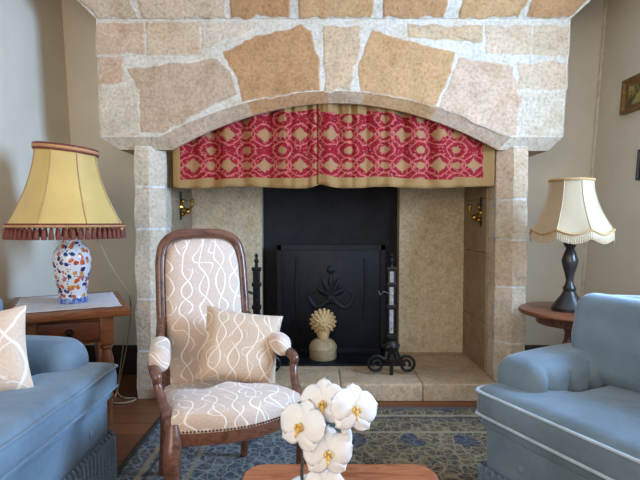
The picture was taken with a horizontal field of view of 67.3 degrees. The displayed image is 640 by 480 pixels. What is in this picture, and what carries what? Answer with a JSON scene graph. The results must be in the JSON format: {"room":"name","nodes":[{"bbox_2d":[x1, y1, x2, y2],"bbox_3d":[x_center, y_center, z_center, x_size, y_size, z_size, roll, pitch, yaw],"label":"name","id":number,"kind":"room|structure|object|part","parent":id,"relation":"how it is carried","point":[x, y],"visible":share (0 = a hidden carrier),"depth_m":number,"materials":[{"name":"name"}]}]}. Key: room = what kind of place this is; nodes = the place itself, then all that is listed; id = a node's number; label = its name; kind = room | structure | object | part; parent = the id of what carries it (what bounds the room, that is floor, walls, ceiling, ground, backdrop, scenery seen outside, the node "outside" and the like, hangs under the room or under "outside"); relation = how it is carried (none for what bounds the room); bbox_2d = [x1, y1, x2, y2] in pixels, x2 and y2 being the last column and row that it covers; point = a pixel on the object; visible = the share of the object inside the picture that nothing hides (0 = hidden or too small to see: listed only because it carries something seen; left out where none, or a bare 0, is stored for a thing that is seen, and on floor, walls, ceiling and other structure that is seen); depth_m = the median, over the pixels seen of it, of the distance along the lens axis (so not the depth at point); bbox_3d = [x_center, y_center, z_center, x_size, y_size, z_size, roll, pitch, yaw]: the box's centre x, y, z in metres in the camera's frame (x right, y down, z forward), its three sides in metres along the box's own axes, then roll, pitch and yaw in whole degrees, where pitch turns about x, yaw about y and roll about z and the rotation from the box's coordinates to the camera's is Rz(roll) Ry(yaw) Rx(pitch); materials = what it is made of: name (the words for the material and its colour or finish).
{"room":"living room","nodes":[
{"label":"living room","id":0,"kind":"room"},
{"bbox_2d":[0,0,83,344],"bbox_3d":[-1.760,-0.292,0.840,0.273,2.660,5.100,0,2,0],"label":"wall","id":1,"kind":"structure","parent":0,"point":[33,79],"depth_m":2.79,"materials":[{"name":"beige paint"}]},
{"bbox_2d":[113,374,476,467],"bbox_3d":[0.050,1.040,1.090,4.500,0.060,5.500,0,2,0],"label":"floor","id":2,"kind":"structure","parent":0,"point":[131,420],"depth_m":2.68,"materials":[{"name":"brown wood"}]},
{"bbox_2d":[0,298,118,479],"bbox_3d":[-1.128,0.593,1.428,0.719,0.808,0.887,0,2,0],"label":"sofa","id":3,"kind":"object","parent":2,"relation":"on","point":[56,428],"visible":0.92,"depth_m":1.56,"materials":[{"name":"blue fabric"}]},
{"bbox_2d":[0,298,2,310],"bbox_3d":[-1.210,0.339,1.419,0.167,0.290,0.760,0,2,0],"label":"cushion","id":4,"kind":"object","parent":3,"relation":"on","point":[1,303],"depth_m":1.75,"materials":[{"name":"blue fabric"}]},
{"bbox_2d":[0,305,33,390],"bbox_3d":[-1.080,0.363,1.474,0.370,0.302,0.130,-1,2,-20],"label":"cushion","id":5,"kind":"object","parent":3,"relation":"on","point":[15,374],"visible":0.95,"depth_m":1.49,"materials":[{"name":"beige fabric"}]},
{"bbox_3d":[-1.132,0.518,1.769,0.524,0.322,0.199,0,2,0],"label":"arm","id":6,"kind":"part","parent":3,"relation":"part of","materials":[{"name":"blue fabric"}]},
{"bbox_3d":[-1.142,0.604,1.429,0.690,0.044,0.860,0,2,0],"label":"seat rail","id":7,"kind":"part","parent":3,"relation":"part of","materials":[{"name":"blue fabric"}]},
{"bbox_2d":[0,362,116,477],"bbox_3d":[-1.017,0.528,1.426,0.490,0.134,0.872,0,2,0],"label":"seat cushion","id":8,"kind":"object","parent":3,"relation":"on","point":[32,419],"depth_m":1.44,"materials":[{"name":"blue fabric"}]},
{"bbox_2d":[6,291,129,432],"bbox_3d":[-1.256,0.635,2.413,0.510,0.650,0.630,-1,2,-28],"label":"side table","id":9,"kind":"object","parent":2,"relation":"on","point":[90,325],"visible":0.44,"depth_m":2.19,"materials":[{"name":"brown wood"}]},
{"bbox_3d":[-1.280,0.664,2.129,0.062,0.614,0.061,-1,2,-28],"label":"leg","id":10,"kind":"part","parent":9,"relation":"part of","materials":[{"name":"brown wood"}]},
{"bbox_2d":[14,292,121,312],"bbox_3d":[-1.256,0.307,2.400,0.450,0.003,0.511,-1,2,-28],"label":"doily","id":11,"kind":"object","parent":9,"relation":"on","point":[104,299],"visible":0.8,"depth_m":2.34,"materials":[{"name":"white fabric"}]},
{"bbox_2d":[2,141,135,403],"bbox_3d":[-1.173,0.242,2.576,0.534,1.440,0.957,1,2,18],"label":"table lamp","id":12,"kind":"object","parent":11,"relation":"on","point":[64,188],"visible":0.99,"depth_m":2.22,"materials":[{"name":"fabric"}]},
{"bbox_3d":[-1.239,-0.266,2.356,0.526,0.396,0.526,0,2,0],"label":"lamp shade","id":13,"kind":"part","parent":12,"relation":"part of","materials":[{"name":"yellow fabric"}]},
{"bbox_2d":[52,238,91,303],"bbox_3d":[-1.221,0.148,2.372,0.173,0.317,0.173,0,2,0],"label":"vase","id":14,"kind":"object","parent":12,"relation":"attached to","point":[71,260],"depth_m":2.31,"materials":[{"name":"ceramic"}]},
{"bbox_3d":[-1.153,0.454,2.777,0.147,0.999,0.718,0,2,-8],"label":"cord","id":15,"kind":"part","parent":12,"relation":"part of","materials":[{"name":"beige plastic"}]},
{"bbox_3d":[-1.133,0.419,2.174,0.250,0.090,0.032,-1,2,-28],"label":"drawer","id":16,"kind":"part","parent":9,"relation":"part of","materials":[{"name":"brown wood"}]},
{"bbox_3d":[-1.121,0.415,2.151,0.032,0.032,0.032,-1,2,-28],"label":"knob","id":17,"kind":"part","parent":9,"relation":"part of","materials":[{"name":"black metal"}]},
{"bbox_3d":[-1.232,0.643,2.698,0.062,0.614,0.061,-1,2,-28],"label":"leg","id":18,"kind":"part","parent":9,"relation":"part of","materials":[{"name":"brown wood"}]},
{"bbox_3d":[-1.006,0.658,2.274,0.062,0.614,0.061,-1,2,-28],"label":"leg","id":19,"kind":"part","parent":9,"relation":"part of","materials":[{"name":"brown wood"}]},
{"bbox_2d":[117,407,486,479],"bbox_3d":[0.345,0.988,1.548,2.410,0.007,2.320,0,2,0],"label":"rug","id":20,"kind":"object","parent":2,"relation":"on","point":[451,442],"visible":0.37,"depth_m":2.21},
{"bbox_2d":[148,229,306,479],"bbox_3d":[-0.372,0.470,1.805,0.534,1.018,0.643,-1,2,-27],"label":"armchair","id":21,"kind":"object","parent":20,"relation":"on","point":[192,275],"visible":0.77,"depth_m":1.91,"materials":[{"name":"beige fabric"}]},
{"bbox_3d":[-0.568,0.467,1.700,0.078,0.295,0.491,-1,2,-22],"label":"arm","id":22,"kind":"part","parent":21,"relation":"part of","materials":[{"name":"brown wood"}]},
{"bbox_3d":[-0.630,0.746,1.951,0.044,0.455,0.101,-1,2,-27],"label":"leg","id":23,"kind":"part","parent":21,"relation":"part of","materials":[{"name":"brown wood"}]},
{"bbox_3d":[-0.458,0.782,1.494,0.062,0.417,0.068,-1,2,-27],"label":"leg","id":24,"kind":"part","parent":21,"relation":"part of","materials":[{"name":"brown wood"}]},
{"bbox_3d":[-0.485,0.281,2.022,0.387,0.656,0.141,-1,2,-27],"label":"frame","id":25,"kind":"part","parent":21,"relation":"part of","materials":[{"name":"brown wood"}]},
{"bbox_3d":[-0.481,0.292,2.013,0.314,0.589,0.134,-1,2,-27],"label":"backrest","id":26,"kind":"part","parent":21,"relation":"part of","materials":[{"name":"beige fabric"}]},
{"bbox_3d":[-0.349,0.638,1.767,0.449,0.099,0.533,-1,2,-27],"label":"seat rail","id":27,"kind":"part","parent":21,"relation":"part of","materials":[{"name":"brown wood"}]},
{"bbox_3d":[-0.246,0.594,1.562,0.450,0.016,0.086,-1,2,-27],"label":"nailhead trim","id":28,"kind":"part","parent":21,"relation":"part of","materials":[{"name":"black metal"}]},
{"bbox_3d":[-0.349,0.579,1.765,0.448,0.138,0.531,-1,2,-27],"label":"seat","id":29,"kind":"part","parent":21,"relation":"part of","materials":[{"name":"beige fabric"}]},
{"bbox_2d":[195,305,282,382],"bbox_3d":[-0.308,0.414,1.877,0.349,0.313,0.164,0,2,-13],"label":"cushion","id":30,"kind":"object","parent":21,"relation":"on","point":[236,345],"visible":0.96,"depth_m":1.83,"materials":[{"name":"beige fabric"}]},
{"bbox_3d":[-0.329,0.740,2.104,0.044,0.455,0.101,-1,2,-27],"label":"leg","id":31,"kind":"part","parent":21,"relation":"part of","materials":[{"name":"brown wood"}]},
{"bbox_3d":[-0.172,0.460,1.902,0.078,0.295,0.491,-1,3,-31],"label":"arm","id":32,"kind":"part","parent":21,"relation":"part of","materials":[{"name":"brown wood"}]},
{"bbox_3d":[-0.060,0.774,1.697,0.062,0.417,0.068,-1,2,-27],"label":"leg","id":33,"kind":"part","parent":21,"relation":"part of","materials":[{"name":"brown wood"}]},
{"bbox_2d":[242,464,438,479],"bbox_3d":[0.050,0.801,0.996,0.487,0.416,0.540,0,2,0],"label":"coffee table","id":34,"kind":"object","parent":20,"relation":"on","point":[264,471],"visible":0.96,"depth_m":1.21,"materials":[{"name":"brown wood"}]},
{"bbox_2d":[280,377,377,479],"bbox_3d":[0.014,0.443,1.003,0.211,0.300,0.118,0,2,9],"label":"orchid","id":35,"kind":"object","parent":34,"relation":"on","point":[326,452],"visible":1,"depth_m":0.99,"materials":[{"name":"white plant"}]},
{"bbox_3d":[-0.016,0.555,1.011,0.108,0.075,0.108,0,2,0],"label":"pot","id":36,"kind":"part","parent":35,"relation":"part of","materials":[{"name":"white ceramic"}]},
{"bbox_3d":[0.012,0.435,1.023,0.121,0.202,0.039,0,2,0],"label":"flower stem","id":37,"kind":"part","parent":35,"relation":"part of","materials":[{"name":"green plant"}]},
{"bbox_3d":[-0.036,0.377,0.990,0.109,0.099,0.018,10,-11,27],"label":"flower","id":38,"kind":"part","parent":35,"relation":"part of","materials":[{"name":"white plant"}]},
{"bbox_3d":[0.007,0.336,1.008,0.100,0.092,0.017,-6,-11,12],"label":"flower","id":39,"kind":"part","parent":35,"relation":"part of","materials":[{"name":"white plant"}]},
{"bbox_3d":[0.009,0.502,0.994,0.086,0.078,0.016,-8,-9,6],"label":"flower","id":40,"kind":"part","parent":35,"relation":"part of","materials":[{"name":"white plant"}]},
{"bbox_3d":[0.015,0.430,0.987,0.106,0.095,0.018,6,-12,-4],"label":"flower","id":41,"kind":"part","parent":35,"relation":"part of","materials":[{"name":"white plant"}]},
{"bbox_3d":[0.071,0.344,0.995,0.106,0.095,0.018,10,-21,-16],"label":"flower","id":42,"kind":"part","parent":35,"relation":"part of","materials":[{"name":"white plant"}]},
{"bbox_2d":[475,293,639,479],"bbox_3d":[1.010,0.592,1.357,0.719,0.798,0.910,-1,2,-25],"label":"armchair","id":43,"kind":"object","parent":20,"relation":"on","point":[568,411],"visible":1,"depth_m":1.48,"materials":[{"name":"blue fabric"}]},
{"bbox_3d":[1.023,0.608,1.363,0.690,0.044,0.860,-1,2,-25],"label":"seat rail","id":44,"kind":"part","parent":43,"relation":"part of","materials":[{"name":"blue fabric"}]},
{"bbox_3d":[0.855,0.534,1.661,0.524,0.322,0.200,-1,2,-25],"label":"arm","id":45,"kind":"part","parent":43,"relation":"part of","materials":[{"name":"blue fabric"}]},
{"bbox_2d":[477,382,639,479],"bbox_3d":[0.911,0.534,1.307,0.490,0.134,0.872,-1,2,-25],"label":"seat cushion","id":46,"kind":"object","parent":43,"relation":"on","point":[591,429],"depth_m":1.34,"materials":[{"name":"blue fabric"}]},
{"bbox_2d":[571,293,639,392],"bbox_3d":[1.085,0.342,1.383,0.167,0.290,0.760,-1,2,-25],"label":"backrest","id":47,"kind":"object","parent":43,"relation":"on","point":[606,327],"depth_m":1.56,"materials":[{"name":"blue fabric"}]},
{"bbox_2d":[77,0,589,401],"bbox_3d":[0.077,-0.372,3.018,3.530,2.619,1.270,0,2,0],"label":"fireplace","id":48,"kind":"object","parent":2,"relation":"on","point":[171,74],"depth_m":2.79,"materials":[{"name":"stone"}]},
{"bbox_3d":[-0.919,-0.226,3.177,0.010,0.185,0.028,0,2,0],"label":"plate","id":49,"kind":"part","parent":48,"relation":"part of","materials":[{"name":"metal"}]},
{"bbox_3d":[-0.879,-0.225,3.157,0.114,0.185,0.053,1,2,29],"label":"wall bracket","id":50,"kind":"part","parent":48,"relation":"part of","materials":[{"name":"gold metal"}]},
{"bbox_3d":[-0.869,-0.222,3.160,0.096,0.053,0.023,1,2,20],"label":"arm","id":51,"kind":"part","parent":48,"relation":"part of","materials":[{"name":"gold metal"}]},
{"bbox_3d":[-0.710,0.107,3.571,0.580,1.620,0.200,0,2,0],"label":"panel","id":52,"kind":"part","parent":48,"relation":"part of","materials":[{"name":"stone"}]},
{"bbox_2d":[248,253,280,371],"bbox_3d":[-0.344,0.454,3.062,0.277,0.752,0.366,1,2,24],"label":"andiron","id":53,"kind":"object","parent":48,"relation":"on","point":[256,284],"visible":0.23,"depth_m":2.95,"materials":[{"name":"metal"}]},
{"bbox_3d":[-0.392,0.384,2.953,0.024,0.380,0.007,0,2,0],"label":"plate","id":54,"kind":"part","parent":53,"relation":"part of","materials":[{"name":"metal"}]},
{"bbox_2d":[95,19,570,156],"bbox_3d":[0.074,-0.904,3.017,2.727,0.743,0.503,0,2,0],"label":"hood","id":55,"kind":"object","parent":48,"relation":"attached to","point":[164,85],"depth_m":2.76,"materials":[{"name":"stone"}]},
{"bbox_2d":[172,104,494,188],"bbox_3d":[0.082,-0.594,2.899,1.930,0.566,0.083,0,2,0],"label":"valance","id":56,"kind":"object","parent":48,"relation":"attached to","point":[331,145],"visible":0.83,"depth_m":2.90,"materials":[{"name":"red fabric"}]},
{"bbox_3d":[-0.439,-0.593,2.906,0.890,0.564,0.063,0,2,-1],"label":"curtain panel","id":57,"kind":"part","parent":56,"relation":"part of","materials":[{"name":"red fabric"}]},
{"bbox_3d":[0.516,-0.594,2.899,1.060,0.566,0.082,0,2,0],"label":"curtain panel","id":58,"kind":"part","parent":56,"relation":"part of","materials":[{"name":"red fabric"}]},
{"bbox_2d":[276,350,405,365],"bbox_3d":[0.111,0.813,3.367,0.903,0.013,0.422,0,2,0],"label":"plate","id":59,"kind":"object","parent":48,"relation":"on","point":[343,358],"visible":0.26,"depth_m":3.24,"materials":[{"name":"metal"}]},
{"bbox_2d":[309,308,336,361],"bbox_3d":[0.021,0.637,3.296,0.192,0.345,0.192,0,2,0],"label":"flower ornament","id":60,"kind":"object","parent":59,"relation":"on","point":[322,348],"visible":1,"depth_m":3.24,"materials":[{"name":"beige ceramic"}]},
{"bbox_3d":[0.021,0.706,3.299,0.192,0.073,0.192,0,2,0],"label":"domed lid","id":61,"kind":"part","parent":60,"relation":"part of","materials":[{"name":"beige ceramic"}]},
{"bbox_2d":[277,245,384,351],"bbox_3d":[0.078,0.419,3.448,0.769,0.769,0.051,0,2,0],"label":"fireback","id":62,"kind":"object","parent":59,"relation":"on","point":[345,280],"visible":0.96,"depth_m":3.43,"materials":[{"name":"metal"}]},
{"bbox_2d":[367,253,415,374],"bbox_3d":[0.487,0.454,3.062,0.277,0.752,0.366,1,2,24],"label":"andiron","id":63,"kind":"object","parent":48,"relation":"on","point":[390,355],"visible":1,"depth_m":2.96,"materials":[{"name":"metal"}]},
{"bbox_3d":[0.439,0.384,2.953,0.024,0.380,0.007,0,2,0],"label":"plate","id":64,"kind":"part","parent":63,"relation":"part of","materials":[{"name":"metal"}]},
{"bbox_3d":[0.836,0.107,3.571,0.528,1.620,0.200,0,2,0],"label":"panel","id":65,"kind":"part","parent":48,"relation":"part of","materials":[{"name":"stone"}]},
{"bbox_3d":[0.985,-0.177,3.073,0.096,0.053,0.023,-1,2,-20],"label":"arm","id":66,"kind":"part","parent":48,"relation":"part of","materials":[{"name":"gold metal"}]},
{"bbox_3d":[0.981,-0.142,3.062,0.038,0.040,0.039,0,2,0],"label":"knob","id":67,"kind":"part","parent":48,"relation":"part of","materials":[{"name":"gold metal"}]},
{"bbox_3d":[0.995,-0.180,3.070,0.113,0.185,0.053,-1,2,-29],"label":"wall bracket","id":68,"kind":"part","parent":48,"relation":"part of","materials":[{"name":"gold metal"}]},
{"bbox_3d":[1.035,-0.181,3.091,0.010,0.185,0.028,0,2,0],"label":"plate","id":69,"kind":"part","parent":48,"relation":"part of","materials":[{"name":"metal"}]},
{"bbox_2d":[518,302,574,343],"bbox_3d":[1.295,0.655,2.496,0.504,0.596,0.504,0,2,0],"label":"side table","id":70,"kind":"object","parent":2,"relation":"on","point":[542,311],"visible":0.19,"depth_m":2.42,"materials":[{"name":"brown wood"}]},
{"bbox_2d":[529,177,615,312],"bbox_3d":[1.271,0.025,2.443,0.383,0.667,0.383,1,2,23],"label":"table lamp","id":71,"kind":"object","parent":70,"relation":"on","point":[572,214],"visible":1,"depth_m":2.34,"materials":[{"name":"white fabric"}]},
{"bbox_3d":[1.271,-0.166,2.436,0.371,0.276,0.371,1,2,22],"label":"lamp shade","id":72,"kind":"part","parent":71,"relation":"part of","materials":[{"name":"beige fabric"}]},
{"bbox_2d":[61,0,603,344],"bbox_3d":[0.050,-0.385,3.348,4.300,2.660,0.120,0,2,0],"label":"wall","id":73,"kind":"structure","parent":0,"point":[570,156],"depth_m":3.28,"materials":[{"name":"beige paint"}]},
{"bbox_2d":[85,345,137,373],"bbox_3d":[-1.355,0.826,3.327,0.540,0.200,0.032,0,2,0],"label":"baseboard","id":74,"kind":"structure","parent":73,"relation":"attached to","point":[130,363],"depth_m":3.31,"materials":[{"name":"brown wood"}]},
{"bbox_2d":[525,345,551,350],"bbox_3d":[1.508,0.826,3.327,0.555,0.200,0.032,0,2,0],"label":"baseboard","id":75,"kind":"structure","parent":73,"relation":"attached to","point":[527,347],"depth_m":3.31,"materials":[{"name":"brown wood"}]},
{"bbox_2d":[580,0,607,297],"bbox_3d":[1.859,-0.483,3.278,0.175,2.420,0.020,0,2,0],"label":"trim","id":76,"kind":"structure","parent":73,"relation":"attached to","point":[605,1],"depth_m":3.26,"materials":[{"name":"beige paint"}]},
{"bbox_2d":[584,0,639,295],"bbox_3d":[1.931,-0.292,0.840,0.314,2.660,5.100,0,2,0],"label":"wall","id":77,"kind":"structure","parent":0,"point":[611,268],"depth_m":3.02,"materials":[{"name":"beige paint"}]},
{"bbox_2d":[619,73,639,114],"bbox_3d":[1.871,-0.870,2.834,0.043,0.208,0.270,0,2,0],"label":"painting","id":78,"kind":"object","parent":77,"relation":"attached to","point":[630,89],"visible":1,"depth_m":2.90},
{"bbox_2d":[635,149,639,179],"bbox_3d":[1.849,-0.432,2.716,0.031,0.177,0.160,0,2,0],"label":"framed print","id":79,"kind":"object","parent":77,"relation":"attached to","point":[637,176],"visible":1,"depth_m":2.79,"materials":[{"name":"black paint"}]}
]}

